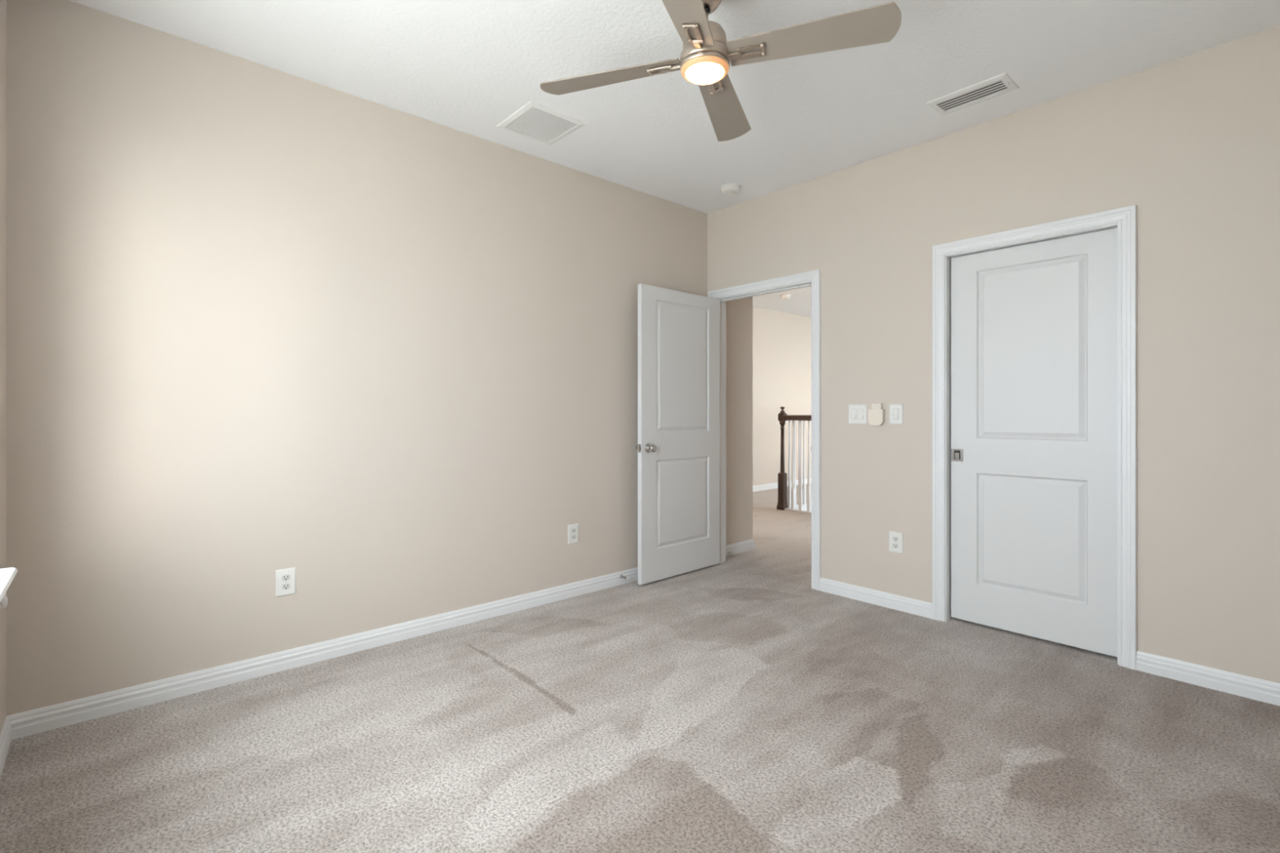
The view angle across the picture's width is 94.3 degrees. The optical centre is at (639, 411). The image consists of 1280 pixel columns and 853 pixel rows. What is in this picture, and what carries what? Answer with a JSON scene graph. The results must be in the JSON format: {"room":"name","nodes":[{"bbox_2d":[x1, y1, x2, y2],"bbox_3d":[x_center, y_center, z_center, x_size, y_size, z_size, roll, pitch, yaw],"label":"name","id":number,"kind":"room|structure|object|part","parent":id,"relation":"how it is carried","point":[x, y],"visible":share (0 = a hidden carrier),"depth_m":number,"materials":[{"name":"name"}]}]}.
{"room":"empty bedroom","nodes":[
{"label":"empty bedroom","id":0,"kind":"room"},
{"bbox_2d":[0,0,6,733],"bbox_3d":[-1.218,-0.138,0.858,0.130,2.840,3.330,0,0,-42],"label":"wall","id":1,"kind":"structure","parent":0,"point":[2,2],"depth_m":2.05,"materials":[{"name":"beige paint"}]},
{"bbox_2d":[0,595,8,608],"bbox_3d":[-2.083,0.622,1.938,0.027,0.040,0.040,0,0,-42],"label":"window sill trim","id":2,"kind":"structure","parent":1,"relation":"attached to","point":[3,603],"depth_m":1.93,"materials":[{"name":"white paint"}]},
{"bbox_2d":[0,715,11,778],"bbox_3d":[-1.165,1.139,0.906,0.014,0.086,3.330,0,0,-42],"label":"baseboard","id":3,"kind":"structure","parent":1,"relation":"attached to","point":[6,733],"depth_m":2.03,"materials":[{"name":"white paint"}]},
{"bbox_2d":[0,567,17,602],"bbox_3d":[-1.118,0.466,0.854,0.162,0.082,1.940,0,0,-42],"label":"window sill","id":4,"kind":"structure","parent":1,"relation":"attached to","point":[6,575],"depth_m":1.52,"materials":[{"name":"white paint"}]},
{"bbox_2d":[6,0,707,715],"bbox_3d":[-0.965,-0.138,3.407,3.916,2.840,0.120,0,0,-42],"label":"wall","id":5,"kind":"structure","parent":0,"point":[261,320],"depth_m":2.69,"materials":[{"name":"beige paint"}]},
{"bbox_2d":[275,567,295,596],"bbox_3d":[-1.626,0.782,2.725,0.080,0.122,0.008,0,0,-42],"label":"wall outlet","id":6,"kind":"object","parent":5,"relation":"attached to","point":[285,578],"visible":1,"depth_m":2.72,"materials":[{"name":"white plastic"}]},
{"bbox_2d":[281,583,290,590],"bbox_3d":[-1.624,0.802,2.724,0.035,0.025,0.002,0,0,-42],"label":"receptacle","id":7,"kind":"object","parent":6,"relation":"attached to","point":[284,586],"depth_m":2.72,"materials":[{"name":"grey plastic"}]},
{"bbox_2d":[281,574,290,581],"bbox_3d":[-1.624,0.761,2.724,0.035,0.025,0.002,0,0,-42],"label":"receptacle","id":8,"kind":"object","parent":6,"relation":"attached to","point":[284,577],"depth_m":2.72,"materials":[{"name":"grey plastic"}]},
{"bbox_2d":[8,567,637,739],"bbox_3d":[-0.872,1.139,3.400,3.786,0.086,0.014,0,0,-42],"label":"baseboard","id":9,"kind":"structure","parent":5,"relation":"attached to","point":[46,718],"depth_m":2.69,"materials":[{"name":"white paint"}]},
{"bbox_2d":[568,523,578,544],"bbox_3d":[-0.426,0.782,3.805,0.080,0.122,0.008,0,0,-42],"label":"wall outlet","id":10,"kind":"object","parent":5,"relation":"attached to","point":[573,529],"visible":1,"depth_m":3.80,"materials":[{"name":"white plastic"}]},
{"bbox_2d":[619,574,628,579],"bbox_3d":[-0.104,1.126,4.032,0.021,0.022,0.074,0,0,-42],"label":"door stop","id":11,"kind":"object","parent":5,"relation":"attached to","point":[621,575],"visible":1,"depth_m":4.03,"materials":[{"name":"grey metal"}]},
{"bbox_2d":[0,564,1279,852],"bbox_3d":[0.237,1.182,2.168,3.786,0.001,3.330,0,0,-42],"label":"floor","id":12,"kind":"structure","parent":0,"point":[713,708],"depth_m":2.06,"materials":[{"name":"carpet"}]},
{"bbox_2d":[69,0,1279,317],"bbox_3d":[1.917,-1.608,5.227,10.636,0.100,5.870,0,0,-42],"label":"ceiling","id":13,"kind":"structure","parent":0,"point":[466,66],"depth_m":2.66,"materials":[{"name":"white paint"}]},
{"bbox_2d":[497,100,586,145],"bbox_3d":[-0.534,-1.553,3.218,0.348,0.010,0.353,0,0,-42],"label":"ceiling vent","id":14,"kind":"object","parent":13,"relation":"in","point":[537,122],"visible":1,"depth_m":3.20,"materials":[{"name":"white metal"}]},
{"bbox_2d":[539,0,901,141],"bbox_3d":[0.237,-1.391,2.167,0.999,0.334,0.999,0,0,-26],"label":"ceiling fan","id":15,"kind":"object","parent":13,"relation":"hanging from","point":[706,55],"visible":1,"depth_m":2.09,"materials":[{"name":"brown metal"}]},
{"bbox_3d":[-0.117,-1.288,2.288,0.571,0.006,0.158,0,13,19],"label":"blade","id":16,"kind":"part","parent":15,"relation":"part of","materials":[{"name":"beige wood"}]},
{"bbox_3d":[0.116,-1.288,1.814,0.158,0.006,0.571,13,4,18],"label":"blade","id":17,"kind":"part","parent":15,"relation":"part of","materials":[{"name":"beige wood"}]},
{"bbox_3d":[0.237,-1.232,2.167,0.139,0.016,0.139,0,0,-42],"label":"light globe","id":18,"kind":"part","parent":15,"relation":"part of","materials":[{"name":"white glass"}]},
{"bbox_3d":[0.357,-1.288,2.521,0.158,0.006,0.571,-13,-4,18],"label":"blade","id":19,"kind":"part","parent":15,"relation":"part of","materials":[{"name":"beige wood"}]},
{"bbox_3d":[0.590,-1.288,2.047,0.571,0.006,0.158,0,-13,19],"label":"blade","id":20,"kind":"part","parent":15,"relation":"part of","materials":[{"name":"beige wood"}]},
{"bbox_2d":[720,182,741,195],"bbox_3d":[0.629,-1.536,4.114,0.144,0.044,0.144,0,0,-42],"label":"smoke detector","id":21,"kind":"object","parent":13,"relation":"attached to","point":[731,188],"visible":1,"depth_m":4.07,"materials":[{"name":"white plastic"}]},
{"bbox_2d":[780,294,791,299],"bbox_3d":[1.949,-1.532,7.939,0.140,0.052,0.140,0,0,-42],"label":"smoke detector","id":22,"kind":"object","parent":13,"relation":"attached to","point":[783,296],"visible":1,"depth_m":7.89,"materials":[{"name":"white plastic"}]},
{"bbox_2d":[926,72,1019,115],"bbox_3d":[1.633,-1.552,2.923,0.195,0.012,0.359,0,0,-42],"label":"ceiling vent","id":23,"kind":"object","parent":13,"relation":"in","point":[1001,84],"visible":1,"depth_m":2.91,"materials":[{"name":"white metal"}]},
{"bbox_2d":[725,297,752,545],"bbox_3d":[-0.013,-0.188,5.837,0.510,2.740,2.380,0,0,-42],"label":"wall","id":24,"kind":"structure","parent":0,"point":[739,313],"depth_m":5.00,"materials":[{"name":"beige paint"}]},
{"bbox_2d":[725,538,755,555],"bbox_3d":[0.793,1.139,4.952,0.524,0.086,0.014,0,0,-42],"label":"baseboard","id":25,"kind":"structure","parent":24,"relation":"attached to","point":[745,545],"depth_m":4.99,"materials":[{"name":"white paint"}]},
{"bbox_2d":[752,306,811,485],"bbox_3d":[1.639,1.212,8.844,5.970,5.540,0.120,0,0,-42],"label":"wall","id":26,"kind":"structure","parent":0,"point":[782,341],"depth_m":9.21,"materials":[{"name":"beige paint"}]},
{"bbox_2d":[752,477,811,491],"bbox_3d":[1.684,1.139,8.794,5.970,0.086,0.014,0,0,-42],"label":"baseboard","id":27,"kind":"structure","parent":26,"relation":"attached to","point":[771,486],"depth_m":9.06,"materials":[{"name":"white paint"}]},
{"bbox_2d":[795,504,811,511],"bbox_3d":[4.610,2.583,6.971,4.060,2.798,4.360,0,0,-42],"label":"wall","id":28,"kind":"structure","parent":0,"point":[804,508],"depth_m":7.56,"materials":[{"name":"white paint"}]},
{"bbox_2d":[717,483,1117,664],"bbox_3d":[3.285,1.182,6.545,6.600,0.001,5.500,0,0,-42],"label":"floor","id":29,"kind":"structure","parent":0,"point":[782,551],"depth_m":4.94,"materials":[{"name":"carpet"}]},
{"bbox_2d":[776,406,811,514],"bbox_3d":[3.318,0.559,7.173,2.450,1.245,2.250,0,0,-42],"label":"stair railing","id":30,"kind":"object","parent":29,"relation":"on","point":[782,504],"visible":0.32,"depth_m":7.16,"materials":[{"name":"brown wood"}]},
{"bbox_3d":[1.725,0.559,7.186,0.100,1.245,0.100,0,0,-42],"label":"newel post","id":31,"kind":"part","parent":30,"relation":"part of","materials":[{"name":"brown wood"}]},
{"bbox_3d":[2.475,0.071,6.354,0.066,0.062,2.160,0,0,-42],"label":"handrail","id":32,"kind":"part","parent":30,"relation":"part of","materials":[{"name":"brown wood"}]},
{"bbox_3d":[2.478,1.171,6.350,0.070,0.022,2.150,0,0,-42],"label":"rail","id":33,"kind":"part","parent":30,"relation":"part of","materials":[{"name":"white paint"}]},
{"bbox_3d":[2.632,0.071,8.002,2.360,0.062,0.066,0,0,-42],"label":"handrail","id":34,"kind":"part","parent":30,"relation":"part of","materials":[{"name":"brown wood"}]},
{"bbox_3d":[2.636,1.171,8.006,2.350,0.022,0.070,0,0,-42],"label":"rail","id":35,"kind":"part","parent":30,"relation":"part of","materials":[{"name":"white paint"}]},
{"bbox_2d":[707,25,1279,683],"bbox_3d":[1.689,-0.138,3.474,0.120,2.840,3.570,0,0,-42],"label":"wall","id":36,"kind":"structure","parent":0,"point":[1191,141],"depth_m":2.70,"materials":[{"name":"beige paint"}]},
{"bbox_2d":[635,283,719,584],"bbox_3d":[0.300,0.151,4.299,0.852,2.030,0.165,0,0,-43],"label":"door","id":37,"kind":"structure","parent":36,"relation":"in","point":[677,447],"depth_m":4.25,"materials":[{"name":"white paint"}]},
{"bbox_3d":[-0.006,0.247,4.010,0.010,0.056,0.025,0,0,-43],"label":"latch plate","id":38,"kind":"part","parent":37,"relation":"part of","materials":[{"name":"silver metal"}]},
{"bbox_3d":[0.077,0.247,4.020,0.066,0.066,0.065,0,0,-43],"label":"knob","id":39,"kind":"part","parent":37,"relation":"part of","materials":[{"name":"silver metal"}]},
{"bbox_2d":[707,269,820,591],"bbox_3d":[0.863,0.120,4.289,0.018,2.123,0.979,0,0,-42],"label":"trim","id":40,"kind":"structure","parent":36,"relation":"attached to","point":[814,276],"depth_m":3.96,"materials":[{"name":"white paint"}]},
{"bbox_2d":[717,281,811,563],"bbox_3d":[0.913,0.150,4.334,0.124,2.064,0.863,0,0,-42],"label":"trim","id":41,"kind":"structure","parent":36,"relation":"attached to","point":[722,300],"depth_m":4.64,"materials":[{"name":"white paint"}]},
{"bbox_2d":[848,404,866,423],"bbox_3d":[1.366,0.015,3.734,0.012,0.121,0.120,0,0,-42],"label":"light switch","id":42,"kind":"object","parent":36,"relation":"attached to","point":[857,414],"visible":1,"depth_m":3.73,"materials":[{"name":"white plastic"}]},
{"bbox_2d":[819,577,932,618],"bbox_3d":[1.431,1.139,3.662,0.014,0.086,0.728,0,0,-42],"label":"baseboard","id":43,"kind":"structure","parent":36,"relation":"attached to","point":[915,606],"depth_m":3.63,"materials":[{"name":"white paint"}]},
{"bbox_2d":[868,408,884,426],"bbox_3d":[1.447,0.034,3.630,0.032,0.102,0.092,0,0,-42],"label":"remote holder","id":44,"kind":"object","parent":36,"relation":"attached to","point":[876,416],"visible":1,"depth_m":3.62,"materials":[{"name":"beige plastic"}]},
{"bbox_2d":[871,403,882,408],"bbox_3d":[1.447,0.008,3.628,0.024,0.121,0.060,0,0,-42],"label":"remote","id":45,"kind":"object","parent":44,"relation":"in","point":[874,406],"visible":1,"depth_m":3.62,"materials":[{"name":"beige plastic"}]},
{"bbox_2d":[888,531,902,553],"bbox_3d":[1.531,0.782,3.554,0.008,0.122,0.080,0,0,-42],"label":"wall outlet","id":46,"kind":"object","parent":36,"relation":"attached to","point":[895,539],"visible":1,"depth_m":3.55,"materials":[{"name":"white plastic"}]},
{"bbox_2d":[892,543,898,548],"bbox_3d":[1.529,0.802,3.553,0.002,0.025,0.035,0,0,-42],"label":"receptacle","id":47,"kind":"object","parent":46,"relation":"attached to","point":[894,545],"depth_m":3.55,"materials":[{"name":"grey plastic"}]},
{"bbox_2d":[892,536,898,541],"bbox_3d":[1.529,0.761,3.553,0.002,0.025,0.035,0,0,-42],"label":"receptacle","id":48,"kind":"object","parent":46,"relation":"attached to","point":[894,538],"depth_m":3.55,"materials":[{"name":"grey plastic"}]},
{"bbox_2d":[888,404,902,424],"bbox_3d":[1.530,0.015,3.552,0.012,0.121,0.080,0,0,-42],"label":"light switch","id":49,"kind":"object","parent":36,"relation":"attached to","point":[895,411],"visible":1,"depth_m":3.55,"materials":[{"name":"white plastic"}]},
{"bbox_2d":[951,227,1117,657],"bbox_3d":[2.031,0.146,3.096,0.040,2.036,0.766,0,0,-42],"label":"door","id":50,"kind":"structure","parent":36,"relation":"in","point":[1034,326],"depth_m":3.06,"materials":[{"name":"white paint"}]},
{"bbox_3d":[1.798,0.244,3.357,0.036,0.070,0.066,0,0,-42],"label":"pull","id":51,"kind":"part","parent":50,"relation":"part of","materials":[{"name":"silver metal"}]},
{"bbox_2d":[932,204,1136,670],"bbox_3d":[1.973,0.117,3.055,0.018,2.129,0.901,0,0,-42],"label":"trim","id":52,"kind":"structure","parent":36,"relation":"attached to","point":[1126,217],"depth_m":2.77,"materials":[{"name":"white paint"}]},
{"bbox_2d":[1136,650,1279,706],"bbox_3d":[2.514,1.139,2.458,0.014,0.086,0.715,0,0,-42],"label":"baseboard","id":53,"kind":"structure","parent":36,"relation":"attached to","point":[1257,689],"depth_m":2.54,"materials":[{"name":"white paint"}]}
]}

